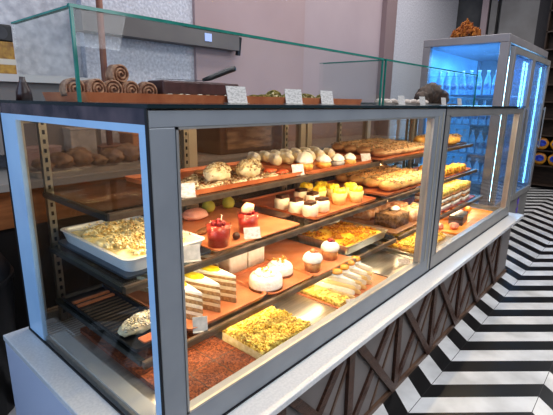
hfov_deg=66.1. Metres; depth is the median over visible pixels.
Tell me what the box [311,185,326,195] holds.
cup
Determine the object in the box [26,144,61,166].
carton
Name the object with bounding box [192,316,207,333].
price card
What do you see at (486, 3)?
trim
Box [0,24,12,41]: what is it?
speaker
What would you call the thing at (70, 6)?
guard
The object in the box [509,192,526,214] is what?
grille
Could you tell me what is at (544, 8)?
trim
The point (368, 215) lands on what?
fruit square
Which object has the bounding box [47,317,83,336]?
cooling rack
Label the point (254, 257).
square
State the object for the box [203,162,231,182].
pastry
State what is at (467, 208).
bun
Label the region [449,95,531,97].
wire shelf
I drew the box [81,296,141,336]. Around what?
wire rack
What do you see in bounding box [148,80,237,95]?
cake
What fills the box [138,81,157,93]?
cinnamon roll
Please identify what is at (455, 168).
bar
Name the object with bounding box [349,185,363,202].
cup
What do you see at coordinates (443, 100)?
price card
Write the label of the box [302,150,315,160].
cream horn
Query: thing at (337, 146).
strudel
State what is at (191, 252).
price card
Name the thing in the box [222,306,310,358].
cake
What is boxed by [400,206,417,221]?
fruit square
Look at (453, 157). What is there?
drink bottle
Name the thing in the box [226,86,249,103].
price card
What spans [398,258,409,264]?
price card
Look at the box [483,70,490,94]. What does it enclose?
drink bottle
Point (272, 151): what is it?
cream horn
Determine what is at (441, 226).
bun
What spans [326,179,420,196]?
serving tray
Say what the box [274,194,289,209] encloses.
dessert cup
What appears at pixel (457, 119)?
drink bottle
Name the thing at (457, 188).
pastry
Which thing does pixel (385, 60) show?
guard
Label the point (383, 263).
steel tray
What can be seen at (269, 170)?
piece
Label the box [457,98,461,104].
price card
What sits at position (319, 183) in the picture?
cup
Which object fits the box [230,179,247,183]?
biscuit
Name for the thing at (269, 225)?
serving board
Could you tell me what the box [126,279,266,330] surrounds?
serving tray
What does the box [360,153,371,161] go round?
price card
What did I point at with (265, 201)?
serving tray
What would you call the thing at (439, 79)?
drink bottle
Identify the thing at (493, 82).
drink bottle
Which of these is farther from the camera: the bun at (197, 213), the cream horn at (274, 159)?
the cream horn at (274, 159)
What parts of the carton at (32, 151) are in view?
carton lid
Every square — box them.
[210,247,246,273]
[235,241,263,267]
[353,205,378,220]
[378,202,395,210]
[387,200,407,206]
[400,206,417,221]
[405,202,418,207]
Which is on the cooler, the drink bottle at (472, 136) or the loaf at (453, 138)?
the drink bottle at (472, 136)
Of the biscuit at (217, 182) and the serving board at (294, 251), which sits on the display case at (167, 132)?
the serving board at (294, 251)
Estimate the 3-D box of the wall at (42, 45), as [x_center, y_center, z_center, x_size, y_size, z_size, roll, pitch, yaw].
[0.061,-1.607,4.445,0.140,3.600,10.200,13,18,40]
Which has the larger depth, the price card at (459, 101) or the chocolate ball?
the price card at (459, 101)
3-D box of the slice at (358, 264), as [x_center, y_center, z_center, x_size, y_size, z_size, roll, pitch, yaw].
[0.355,0.276,1.957,0.202,0.112,0.062,14,19,43]
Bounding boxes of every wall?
[0,0,82,167]
[76,0,193,142]
[192,0,304,140]
[456,0,501,33]
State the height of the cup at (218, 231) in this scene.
0.105 m
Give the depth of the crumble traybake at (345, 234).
2.16 m
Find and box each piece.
[263,168,276,172]
[275,169,288,173]
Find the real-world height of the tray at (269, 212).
0.006 m
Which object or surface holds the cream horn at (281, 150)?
on the serving tray at (315, 169)
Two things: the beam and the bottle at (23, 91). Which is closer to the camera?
the bottle at (23, 91)
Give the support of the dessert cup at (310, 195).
on the serving tray at (265, 201)
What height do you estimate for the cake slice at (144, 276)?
0.109 m
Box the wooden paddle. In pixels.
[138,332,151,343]
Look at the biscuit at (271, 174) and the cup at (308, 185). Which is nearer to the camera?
the biscuit at (271, 174)
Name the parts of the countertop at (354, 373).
panel, panel, kick rail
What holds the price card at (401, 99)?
on the display case at (439, 254)
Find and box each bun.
[182,207,207,220]
[296,151,312,163]
[296,154,313,170]
[315,154,331,168]
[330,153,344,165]
[344,153,355,164]
[439,222,443,229]
[449,222,458,228]
[462,206,470,211]
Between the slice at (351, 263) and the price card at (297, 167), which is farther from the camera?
the slice at (351, 263)
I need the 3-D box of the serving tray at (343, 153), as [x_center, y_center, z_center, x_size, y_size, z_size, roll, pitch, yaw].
[0.644,-0.356,2.665,0.415,0.012,0.740,13,18,40]
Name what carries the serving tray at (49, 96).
on the display case at (167, 132)
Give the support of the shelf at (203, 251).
on the display case at (167, 132)
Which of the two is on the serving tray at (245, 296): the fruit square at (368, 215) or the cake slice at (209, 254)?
the cake slice at (209, 254)
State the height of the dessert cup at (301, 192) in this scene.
0.068 m
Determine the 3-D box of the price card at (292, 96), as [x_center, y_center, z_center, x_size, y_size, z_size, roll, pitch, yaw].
[0.066,-0.425,1.628,0.028,0.055,0.095,14,19,42]
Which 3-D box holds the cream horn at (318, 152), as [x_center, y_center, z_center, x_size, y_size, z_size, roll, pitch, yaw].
[0.224,-0.278,2.228,0.055,0.059,0.102,-4,15,-20]
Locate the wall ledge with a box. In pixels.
[0,73,101,154]
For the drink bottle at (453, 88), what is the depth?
3.95 m
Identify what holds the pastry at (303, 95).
on the serving tray at (49, 96)
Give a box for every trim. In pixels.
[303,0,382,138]
[373,0,397,135]
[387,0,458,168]
[480,0,490,34]
[486,0,491,34]
[488,0,500,34]
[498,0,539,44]
[534,0,550,48]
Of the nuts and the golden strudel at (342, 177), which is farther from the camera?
the golden strudel at (342, 177)
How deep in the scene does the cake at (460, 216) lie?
2.89 m
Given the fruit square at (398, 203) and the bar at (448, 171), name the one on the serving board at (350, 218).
the fruit square at (398, 203)
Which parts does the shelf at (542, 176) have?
plank shelf, plank shelf, plank shelf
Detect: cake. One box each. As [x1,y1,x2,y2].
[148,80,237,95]
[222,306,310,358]
[248,265,282,293]
[267,255,292,278]
[374,206,409,228]
[448,210,468,225]
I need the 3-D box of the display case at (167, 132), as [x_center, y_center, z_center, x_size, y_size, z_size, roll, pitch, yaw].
[-0.059,-0.012,1.750,0.866,0.808,1.566,13,18,40]
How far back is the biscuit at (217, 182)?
1.48 m
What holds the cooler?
on the floor
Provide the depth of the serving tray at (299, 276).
1.70 m
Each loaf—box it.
[413,134,425,143]
[448,134,461,144]
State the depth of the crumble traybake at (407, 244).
2.43 m
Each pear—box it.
[202,201,214,211]
[222,197,234,207]
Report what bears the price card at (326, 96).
on the display case at (167, 132)
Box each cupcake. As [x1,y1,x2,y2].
[302,248,322,272]
[320,238,339,260]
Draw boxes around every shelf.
[425,119,529,125]
[444,161,522,183]
[448,141,526,155]
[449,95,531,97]
[531,0,552,187]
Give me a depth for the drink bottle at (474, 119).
3.89 m
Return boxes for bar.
[445,168,451,175]
[446,165,458,173]
[448,163,465,171]
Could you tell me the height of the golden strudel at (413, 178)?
0.072 m
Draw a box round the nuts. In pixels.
[181,168,289,189]
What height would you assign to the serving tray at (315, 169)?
0.014 m
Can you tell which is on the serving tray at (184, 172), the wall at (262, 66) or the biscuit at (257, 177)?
the biscuit at (257, 177)
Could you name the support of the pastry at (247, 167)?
on the serving tray at (184, 172)
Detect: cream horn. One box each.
[247,152,260,161]
[259,151,269,162]
[268,153,281,165]
[270,150,280,155]
[280,149,291,153]
[280,152,293,163]
[291,148,301,152]
[292,151,300,161]
[300,147,310,150]
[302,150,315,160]
[313,149,324,158]
[323,148,334,157]
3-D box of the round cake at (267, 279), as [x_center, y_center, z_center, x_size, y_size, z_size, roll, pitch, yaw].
[-0.041,0.263,1.603,0.132,0.076,0.132,13,18,40]
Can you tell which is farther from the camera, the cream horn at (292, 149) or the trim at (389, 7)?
the trim at (389, 7)
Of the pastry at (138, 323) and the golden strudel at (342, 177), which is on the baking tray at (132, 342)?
the pastry at (138, 323)
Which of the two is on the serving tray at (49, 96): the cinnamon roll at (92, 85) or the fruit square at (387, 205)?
the cinnamon roll at (92, 85)
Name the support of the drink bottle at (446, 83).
on the cooler
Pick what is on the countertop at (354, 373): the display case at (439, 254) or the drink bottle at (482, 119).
the display case at (439, 254)
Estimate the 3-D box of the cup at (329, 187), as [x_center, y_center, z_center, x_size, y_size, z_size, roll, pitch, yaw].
[0.291,-0.084,2.194,0.078,0.081,0.078,0,14,-4]
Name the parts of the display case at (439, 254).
frame, shelf rail, deck panel, shelf rail, shelf rail, frame, frame, post trim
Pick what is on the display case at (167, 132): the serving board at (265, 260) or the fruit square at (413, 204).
the serving board at (265, 260)
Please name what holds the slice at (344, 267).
on the serving board at (376, 279)
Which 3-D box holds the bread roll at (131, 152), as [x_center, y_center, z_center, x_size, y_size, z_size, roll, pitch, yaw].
[-0.941,-0.349,2.665,0.207,0.112,0.144,13,18,40]
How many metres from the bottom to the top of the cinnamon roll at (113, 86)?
0.056 m
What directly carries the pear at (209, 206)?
on the serving board at (269, 225)
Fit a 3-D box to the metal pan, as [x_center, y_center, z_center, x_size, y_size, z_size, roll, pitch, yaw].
[0.339,0.144,2.183,0.313,0.043,0.398,13,18,40]
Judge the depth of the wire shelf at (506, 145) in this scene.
4.19 m
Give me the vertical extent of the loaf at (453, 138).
0.080 m
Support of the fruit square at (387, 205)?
on the serving board at (350, 218)
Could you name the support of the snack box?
on the wall ledge
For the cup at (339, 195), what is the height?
0.081 m
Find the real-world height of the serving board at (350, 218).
0.006 m
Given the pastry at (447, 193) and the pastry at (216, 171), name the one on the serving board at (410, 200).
the pastry at (447, 193)
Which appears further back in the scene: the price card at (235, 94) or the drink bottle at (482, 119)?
the drink bottle at (482, 119)
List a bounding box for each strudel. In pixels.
[330,137,383,150]
[335,165,388,181]
[343,138,396,152]
[347,165,400,184]
[356,140,410,154]
[362,167,416,187]
[370,141,424,156]
[378,170,421,190]
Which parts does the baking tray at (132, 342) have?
wooden strip, wooden strip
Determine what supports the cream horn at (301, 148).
on the serving tray at (315, 169)
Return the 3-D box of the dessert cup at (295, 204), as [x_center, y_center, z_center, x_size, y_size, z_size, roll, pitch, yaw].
[0.088,-0.009,1.906,0.074,0.068,0.074,14,19,42]
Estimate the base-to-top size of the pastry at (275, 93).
0.053 m
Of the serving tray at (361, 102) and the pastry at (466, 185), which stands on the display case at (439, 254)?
the serving tray at (361, 102)
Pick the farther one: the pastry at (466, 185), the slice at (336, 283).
the pastry at (466, 185)
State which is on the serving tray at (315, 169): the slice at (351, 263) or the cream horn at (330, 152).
the cream horn at (330, 152)
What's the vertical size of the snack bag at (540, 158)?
0.202 m
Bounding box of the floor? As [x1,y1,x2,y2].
[8,186,552,414]
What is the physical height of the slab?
0.017 m
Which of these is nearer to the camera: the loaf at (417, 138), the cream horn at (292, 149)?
the cream horn at (292, 149)
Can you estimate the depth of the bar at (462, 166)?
3.16 m
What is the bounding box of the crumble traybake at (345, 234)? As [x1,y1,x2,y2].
[302,220,380,246]
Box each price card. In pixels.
[181,183,195,197]
[183,244,200,262]
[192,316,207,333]
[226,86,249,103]
[243,227,260,239]
[284,89,302,103]
[291,164,304,175]
[320,90,333,103]
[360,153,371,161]
[395,96,404,104]
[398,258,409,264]
[419,97,425,104]
[441,97,445,104]
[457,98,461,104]
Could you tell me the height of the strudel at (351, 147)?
0.062 m
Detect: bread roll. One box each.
[31,158,54,170]
[50,152,74,168]
[66,147,93,166]
[91,153,108,165]
[99,148,124,162]
[114,143,139,161]
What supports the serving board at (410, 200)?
on the display case at (439, 254)
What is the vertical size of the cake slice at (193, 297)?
0.109 m
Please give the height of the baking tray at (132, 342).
0.014 m
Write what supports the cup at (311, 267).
on the cupcake at (312, 259)
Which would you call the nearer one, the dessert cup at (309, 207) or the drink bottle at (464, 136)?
the dessert cup at (309, 207)
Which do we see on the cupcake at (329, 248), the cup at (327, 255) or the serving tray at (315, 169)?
the cup at (327, 255)
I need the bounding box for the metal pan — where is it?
[297,219,387,254]
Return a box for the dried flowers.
[450,18,480,37]
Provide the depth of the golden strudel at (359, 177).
2.62 m
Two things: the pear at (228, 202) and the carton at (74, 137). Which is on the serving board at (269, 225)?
the pear at (228, 202)
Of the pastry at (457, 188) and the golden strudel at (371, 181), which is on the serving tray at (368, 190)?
the golden strudel at (371, 181)
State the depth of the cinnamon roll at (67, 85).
1.12 m
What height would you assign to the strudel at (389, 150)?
0.062 m
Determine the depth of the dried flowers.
3.76 m
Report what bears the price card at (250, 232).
on the serving board at (269, 225)
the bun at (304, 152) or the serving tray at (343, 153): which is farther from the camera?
the serving tray at (343, 153)
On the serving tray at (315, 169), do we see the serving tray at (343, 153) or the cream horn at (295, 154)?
the cream horn at (295, 154)
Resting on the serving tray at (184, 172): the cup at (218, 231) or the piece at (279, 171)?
the piece at (279, 171)
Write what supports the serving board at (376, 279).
on the display case at (167, 132)
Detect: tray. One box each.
[29,155,201,178]
[42,92,361,104]
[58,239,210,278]
[62,284,151,352]
[125,162,302,194]
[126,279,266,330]
[233,261,311,294]
[234,202,290,218]
[242,189,375,219]
[260,156,371,173]
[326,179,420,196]
[334,149,423,159]
[338,246,412,277]
[361,102,462,104]
[369,234,453,256]
[411,167,470,177]
[415,205,492,234]
[448,142,466,146]
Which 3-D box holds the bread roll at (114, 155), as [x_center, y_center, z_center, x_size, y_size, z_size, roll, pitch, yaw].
[-0.997,-0.317,2.584,0.201,0.091,0.116,13,18,40]
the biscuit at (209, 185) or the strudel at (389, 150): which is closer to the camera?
the biscuit at (209, 185)
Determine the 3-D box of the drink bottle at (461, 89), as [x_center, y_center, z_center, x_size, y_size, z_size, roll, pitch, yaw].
[1.713,-1.147,3.921,0.057,0.212,0.056,9,16,29]
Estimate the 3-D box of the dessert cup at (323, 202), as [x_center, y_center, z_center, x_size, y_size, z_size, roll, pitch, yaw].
[0.205,-0.014,1.932,0.074,0.068,0.074,-9,17,-35]
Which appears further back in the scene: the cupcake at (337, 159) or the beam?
the beam
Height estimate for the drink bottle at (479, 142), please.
0.212 m
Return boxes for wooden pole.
[95,0,112,144]
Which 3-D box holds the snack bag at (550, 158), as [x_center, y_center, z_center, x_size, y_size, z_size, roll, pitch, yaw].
[4.423,-0.760,6.760,0.196,0.201,0.074,13,18,40]
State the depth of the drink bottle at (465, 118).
3.93 m
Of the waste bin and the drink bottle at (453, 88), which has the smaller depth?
the waste bin
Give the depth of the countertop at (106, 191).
2.39 m
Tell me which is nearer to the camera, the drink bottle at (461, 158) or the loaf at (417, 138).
the loaf at (417, 138)
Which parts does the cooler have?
glass door, door handle, glass door, door handle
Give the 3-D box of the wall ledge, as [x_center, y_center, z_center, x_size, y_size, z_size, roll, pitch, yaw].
[-1.909,-0.447,2.072,0.290,0.440,2.130,13,18,40]
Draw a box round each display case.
[0,100,448,414]
[303,104,525,269]
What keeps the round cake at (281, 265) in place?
on the serving tray at (299, 276)
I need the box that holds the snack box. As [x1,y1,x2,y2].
[0,41,16,73]
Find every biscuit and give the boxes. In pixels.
[183,179,200,182]
[186,174,198,180]
[193,170,202,174]
[195,184,213,189]
[195,227,206,234]
[210,181,224,185]
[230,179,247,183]
[249,176,262,179]
[263,173,277,177]
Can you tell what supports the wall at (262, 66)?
attached to the wall at (42, 45)
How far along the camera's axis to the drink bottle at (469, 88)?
3.86 m
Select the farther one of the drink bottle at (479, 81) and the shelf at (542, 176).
the shelf at (542, 176)
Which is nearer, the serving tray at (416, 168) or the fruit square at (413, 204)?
the fruit square at (413, 204)
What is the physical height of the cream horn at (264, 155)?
0.059 m
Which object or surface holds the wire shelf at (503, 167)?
attached to the cooler
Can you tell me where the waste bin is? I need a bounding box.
[0,252,15,414]
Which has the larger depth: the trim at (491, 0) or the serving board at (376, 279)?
the trim at (491, 0)
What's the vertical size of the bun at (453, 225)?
0.043 m
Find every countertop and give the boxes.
[0,135,404,329]
[3,212,523,414]
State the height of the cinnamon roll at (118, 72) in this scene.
0.053 m
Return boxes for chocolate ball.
[232,232,239,238]
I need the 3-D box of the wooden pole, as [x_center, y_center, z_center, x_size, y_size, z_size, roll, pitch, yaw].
[-1.089,-0.975,2.667,0.040,1.400,0.043,13,18,40]
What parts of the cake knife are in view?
blade, handle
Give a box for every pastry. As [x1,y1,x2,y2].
[118,309,150,337]
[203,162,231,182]
[235,157,261,177]
[266,90,281,96]
[302,94,314,97]
[414,187,452,210]
[443,183,461,205]
[445,178,470,200]
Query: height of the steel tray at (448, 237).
0.014 m
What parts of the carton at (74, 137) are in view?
carton lid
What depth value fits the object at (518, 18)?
6.80 m
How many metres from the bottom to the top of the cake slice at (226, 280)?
0.109 m
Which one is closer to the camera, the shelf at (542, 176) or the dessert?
the dessert
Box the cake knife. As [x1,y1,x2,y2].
[163,66,235,81]
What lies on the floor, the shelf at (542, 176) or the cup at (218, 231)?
the shelf at (542, 176)
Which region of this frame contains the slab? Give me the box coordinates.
[80,305,255,400]
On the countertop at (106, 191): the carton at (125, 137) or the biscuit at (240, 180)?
the carton at (125, 137)
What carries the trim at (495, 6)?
attached to the wall at (470, 9)
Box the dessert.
[71,217,189,258]
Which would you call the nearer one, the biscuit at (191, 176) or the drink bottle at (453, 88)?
the biscuit at (191, 176)
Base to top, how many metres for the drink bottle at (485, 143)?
0.212 m
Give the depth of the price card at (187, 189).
1.33 m
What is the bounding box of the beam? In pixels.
[73,8,241,55]
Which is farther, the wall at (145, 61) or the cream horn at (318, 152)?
the wall at (145, 61)
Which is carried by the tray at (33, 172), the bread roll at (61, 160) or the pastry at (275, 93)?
the bread roll at (61, 160)
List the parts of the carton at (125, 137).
carton lid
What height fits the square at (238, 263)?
0.090 m
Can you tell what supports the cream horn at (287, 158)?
on the serving tray at (315, 169)
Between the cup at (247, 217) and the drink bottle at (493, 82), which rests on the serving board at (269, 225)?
the cup at (247, 217)
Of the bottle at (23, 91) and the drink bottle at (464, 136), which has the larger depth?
the drink bottle at (464, 136)
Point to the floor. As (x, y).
(497, 359)
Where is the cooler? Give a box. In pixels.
[412,33,550,214]
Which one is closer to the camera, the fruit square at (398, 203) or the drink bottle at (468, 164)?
the fruit square at (398, 203)
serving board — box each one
[182,205,299,251]
[234,259,267,273]
[264,239,352,275]
[288,274,385,308]
[344,215,416,233]
[402,195,474,212]
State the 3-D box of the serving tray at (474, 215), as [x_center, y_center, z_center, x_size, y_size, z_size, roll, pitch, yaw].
[1.236,0.068,3.079,0.420,0.012,0.780,13,18,40]
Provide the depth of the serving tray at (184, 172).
1.62 m
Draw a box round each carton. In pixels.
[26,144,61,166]
[61,127,97,153]
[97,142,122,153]
[118,132,139,148]
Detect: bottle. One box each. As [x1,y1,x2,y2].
[15,77,32,99]
[436,72,441,88]
[443,71,449,92]
[448,156,454,177]
[450,72,457,94]
[455,100,461,123]
[456,157,462,178]
[458,71,465,94]
[459,129,466,151]
[462,100,469,123]
[463,157,470,179]
[466,71,473,94]
[467,129,474,152]
[471,100,477,123]
[471,158,478,180]
[474,70,481,94]
[475,130,482,152]
[478,100,485,124]
[480,159,484,181]
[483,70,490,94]
[483,130,488,153]
[491,70,496,94]
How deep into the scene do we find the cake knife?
1.47 m
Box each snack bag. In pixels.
[535,152,546,164]
[537,137,548,149]
[548,154,552,165]
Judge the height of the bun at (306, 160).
0.072 m
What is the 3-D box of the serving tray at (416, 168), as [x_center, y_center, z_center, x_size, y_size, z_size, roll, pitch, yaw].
[1.204,-0.279,3.183,0.320,0.012,0.570,13,18,40]
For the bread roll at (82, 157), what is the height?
0.107 m
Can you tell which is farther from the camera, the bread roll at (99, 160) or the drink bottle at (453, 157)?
the drink bottle at (453, 157)
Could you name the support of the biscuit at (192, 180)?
on the serving tray at (184, 172)
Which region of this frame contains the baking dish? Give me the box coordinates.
[60,216,204,271]
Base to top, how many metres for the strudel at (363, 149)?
0.062 m
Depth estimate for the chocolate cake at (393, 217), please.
2.41 m
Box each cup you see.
[206,215,229,247]
[238,202,258,233]
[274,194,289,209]
[288,197,303,213]
[294,187,307,201]
[299,182,312,191]
[302,200,318,216]
[304,262,321,272]
[305,191,319,200]
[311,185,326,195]
[314,181,327,186]
[315,196,329,212]
[322,251,337,260]
[326,183,338,199]
[331,187,346,204]
[343,182,356,197]
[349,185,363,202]
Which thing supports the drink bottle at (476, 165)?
on the cooler
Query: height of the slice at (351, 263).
0.112 m
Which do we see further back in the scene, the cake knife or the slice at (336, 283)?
the slice at (336, 283)
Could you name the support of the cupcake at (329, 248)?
on the serving board at (294, 251)
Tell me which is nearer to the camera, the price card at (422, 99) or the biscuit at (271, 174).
the biscuit at (271, 174)
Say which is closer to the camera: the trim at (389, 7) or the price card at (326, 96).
the price card at (326, 96)
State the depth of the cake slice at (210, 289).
1.41 m
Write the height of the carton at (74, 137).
0.232 m
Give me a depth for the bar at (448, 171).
2.95 m
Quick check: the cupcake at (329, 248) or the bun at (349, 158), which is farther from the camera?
the bun at (349, 158)
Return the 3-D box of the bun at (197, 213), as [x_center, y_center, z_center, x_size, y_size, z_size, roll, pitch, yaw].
[-0.338,0.026,1.768,0.092,0.048,0.116,13,18,40]
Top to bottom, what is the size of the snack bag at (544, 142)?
0.204 m
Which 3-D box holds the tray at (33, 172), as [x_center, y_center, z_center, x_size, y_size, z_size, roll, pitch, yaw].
[-0.969,-0.273,2.652,0.260,0.030,1.080,13,18,40]
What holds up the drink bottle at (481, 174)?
on the cooler
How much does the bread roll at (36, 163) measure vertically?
0.064 m
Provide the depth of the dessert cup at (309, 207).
1.82 m
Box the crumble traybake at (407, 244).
[374,226,445,253]
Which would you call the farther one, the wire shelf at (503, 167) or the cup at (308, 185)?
the wire shelf at (503, 167)
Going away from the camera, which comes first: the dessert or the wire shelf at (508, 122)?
the dessert
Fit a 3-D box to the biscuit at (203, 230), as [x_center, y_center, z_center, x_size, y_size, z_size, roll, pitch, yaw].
[-0.275,0.086,1.589,0.033,0.016,0.105,5,15,18]
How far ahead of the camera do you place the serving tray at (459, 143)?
3.17 m
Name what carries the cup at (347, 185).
on the serving tray at (265, 201)
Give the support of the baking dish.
on the shelf at (203, 251)
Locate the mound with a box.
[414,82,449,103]
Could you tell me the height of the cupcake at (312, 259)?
0.095 m
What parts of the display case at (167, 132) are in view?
frame, frame, deck panel, shelf rail, shelf rail, shelf rail, frame, post trim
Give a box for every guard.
[11,3,383,104]
[323,59,477,105]
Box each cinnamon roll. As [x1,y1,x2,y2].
[59,78,85,95]
[83,79,106,92]
[104,79,122,92]
[105,64,128,82]
[120,81,138,92]
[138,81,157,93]
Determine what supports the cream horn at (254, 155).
on the serving tray at (315, 169)
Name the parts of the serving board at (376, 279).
almond strip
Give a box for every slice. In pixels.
[137,274,148,292]
[184,271,220,312]
[185,282,202,319]
[193,253,218,267]
[195,265,236,302]
[314,268,355,298]
[340,264,361,293]
[345,255,372,284]
[348,260,366,289]
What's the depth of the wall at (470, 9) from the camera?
7.39 m
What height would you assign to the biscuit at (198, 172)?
0.018 m

